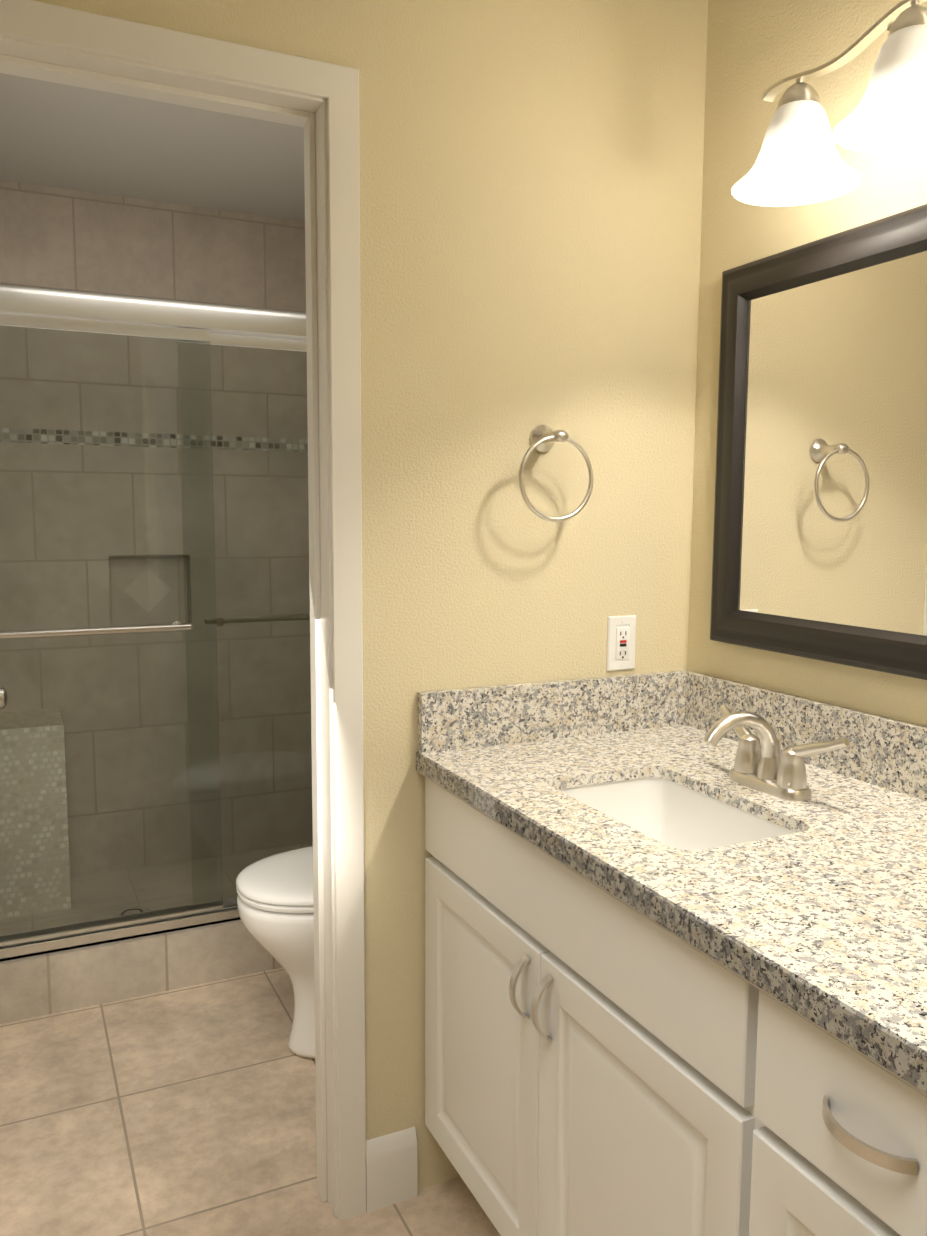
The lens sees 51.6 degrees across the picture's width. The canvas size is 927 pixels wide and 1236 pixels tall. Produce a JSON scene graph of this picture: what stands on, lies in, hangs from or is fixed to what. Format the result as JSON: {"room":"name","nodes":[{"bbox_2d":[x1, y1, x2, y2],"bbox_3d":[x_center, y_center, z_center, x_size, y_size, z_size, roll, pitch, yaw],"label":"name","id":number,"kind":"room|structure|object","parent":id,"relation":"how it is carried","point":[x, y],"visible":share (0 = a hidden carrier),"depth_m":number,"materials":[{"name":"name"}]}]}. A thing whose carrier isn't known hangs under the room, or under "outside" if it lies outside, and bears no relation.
{"room":"bathroom","nodes":[
{"label":"bathroom","id":0,"kind":"room"},
{"bbox_2d":[0,687,7,708],"bbox_3d":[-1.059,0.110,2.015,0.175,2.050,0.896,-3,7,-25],"label":"door knob","id":1,"kind":"object","parent":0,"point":[3,698],"depth_m":2.38,"materials":[{"name":"silver metal"}]},
{"bbox_2d":[0,73,304,221],"bbox_3d":[-0.411,-1.264,1.076,2.640,0.100,5.030,-3,7,-25],"label":"ceiling","id":2,"kind":"structure","parent":0,"point":[57,135],"depth_m":2.92,"materials":[{"name":"grey paint"}]},
{"bbox_2d":[0,180,312,876],"bbox_3d":[-1.150,-0.256,3.569,1.780,2.460,0.123,-3,7,-25],"label":"wall","id":3,"kind":"structure","parent":0,"point":[60,238],"depth_m":3.50,"materials":[{"name":"tile"}]},
{"bbox_2d":[0,968,500,1235],"bbox_3d":[-0.424,1.280,1.357,2.640,0.100,5.030,-3,7,-25],"label":"floor","id":4,"kind":"structure","parent":0,"point":[188,1111],"depth_m":2.15,"materials":[{"name":"tile"}]},
{"bbox_2d":[0,842,312,935],"bbox_3d":[-0.959,0.991,3.286,1.540,0.045,0.810,-3,7,-25],"label":"shower floor","id":5,"kind":"structure","parent":4,"relation":"on","point":[112,895],"depth_m":3.39,"materials":[{"name":"tile"}]},
{"bbox_2d":[0,708,70,919],"bbox_3d":[-1.572,0.658,3.240,0.420,0.630,0.300,-3,7,-25],"label":"shower bench","id":6,"kind":"object","parent":5,"relation":"on","point":[49,860],"depth_m":3.15,"materials":[{"name":"tile"}]},
{"bbox_2d":[0,283,312,1023],"bbox_3d":[-0.754,0.095,2.763,1.536,1.942,0.155,-3,7,-25],"label":"shower enclosure","id":7,"kind":"object","parent":4,"relation":"on","point":[52,969],"visible":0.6,"depth_m":2.68,"materials":[{"name":"glass"}]},
{"bbox_2d":[236,846,314,1057],"bbox_3d":[-0.202,0.666,2.512,0.775,0.869,0.481,-3,7,-25],"label":"toilet","id":8,"kind":"object","parent":4,"relation":"on","point":[275,905],"visible":0.25,"depth_m":2.33,"materials":[{"name":"white ceramic"}]},
{"bbox_2d":[416,670,926,1235],"bbox_3d":[0.452,0.693,1.478,0.660,1.050,1.219,-3,7,-25],"label":"bathroom vanity","id":9,"kind":"object","parent":4,"relation":"on","point":[676,952],"visible":1,"depth_m":1.36,"materials":[{"name":"white wood"}]},
{"bbox_2d":[33,0,707,1190],"bbox_3d":[-0.616,-0.040,1.634,2.640,2.460,0.120,-3,7,-25],"label":"wall","id":10,"kind":"structure","parent":0,"point":[531,192],"depth_m":1.86,"materials":[{"name":"beige paint"}]},
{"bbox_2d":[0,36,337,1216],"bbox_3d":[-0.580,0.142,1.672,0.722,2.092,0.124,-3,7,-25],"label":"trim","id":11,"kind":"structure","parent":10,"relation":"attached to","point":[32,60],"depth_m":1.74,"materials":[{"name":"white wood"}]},
{"bbox_2d":[0,0,365,1219],"bbox_3d":[-0.580,0.121,1.669,0.804,2.133,0.145,-3,7,-25],"label":"door frame","id":12,"kind":"structure","parent":10,"relation":"attached to","point":[334,86],"depth_m":1.71,"materials":[{"name":"white wood"}]},
{"bbox_2d":[366,1127,416,1211],"bbox_3d":[-0.261,1.209,0.909,2.319,0.142,3.858,-3,7,-25],"label":"baseboard","id":13,"kind":"structure","parent":10,"relation":"attached to","point":[391,1168],"depth_m":1.91,"materials":[{"name":"white wood"}]},
{"bbox_2d":[519,425,592,521],"bbox_3d":[0.167,-0.283,1.867,0.165,0.189,0.081,-3,7,-25],"label":"towel ring","id":14,"kind":"object","parent":10,"relation":"attached to","point":[543,438],"visible":1,"depth_m":1.85,"materials":[{"name":"silver metal"}]},
{"bbox_2d":[606,615,635,670],"bbox_3d":[0.335,0.053,2.025,0.070,0.115,0.009,-3,7,-25],"label":"outlet","id":15,"kind":"object","parent":10,"relation":"attached to","point":[621,634],"visible":1,"depth_m":2.02,"materials":[{"name":"white plastic"}]},
{"bbox_2d":[687,0,926,726],"bbox_3d":[1.173,0.061,0.805,0.120,2.460,2.920,-3,7,-25],"label":"wall","id":16,"kind":"structure","parent":0,"point":[756,49],"depth_m":1.84,"materials":[{"name":"beige paint"}]},
{"bbox_2d":[710,204,926,679],"bbox_3d":[0.743,-0.273,1.506,0.030,0.748,1.035,-3,7,-25],"label":"mirror","id":17,"kind":"object","parent":16,"relation":"attached to","point":[820,533],"visible":0.93,"depth_m":1.71,"materials":[{"name":"black mirror"}]},
{"bbox_2d":[731,0,926,206],"bbox_3d":[0.658,-0.781,1.361,0.264,0.212,0.630,-3,7,-25],"label":"sconce","id":18,"kind":"object","parent":16,"relation":"attached to","point":[799,161],"visible":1,"depth_m":1.46,"materials":[{"name":"white glass"}]}
]}

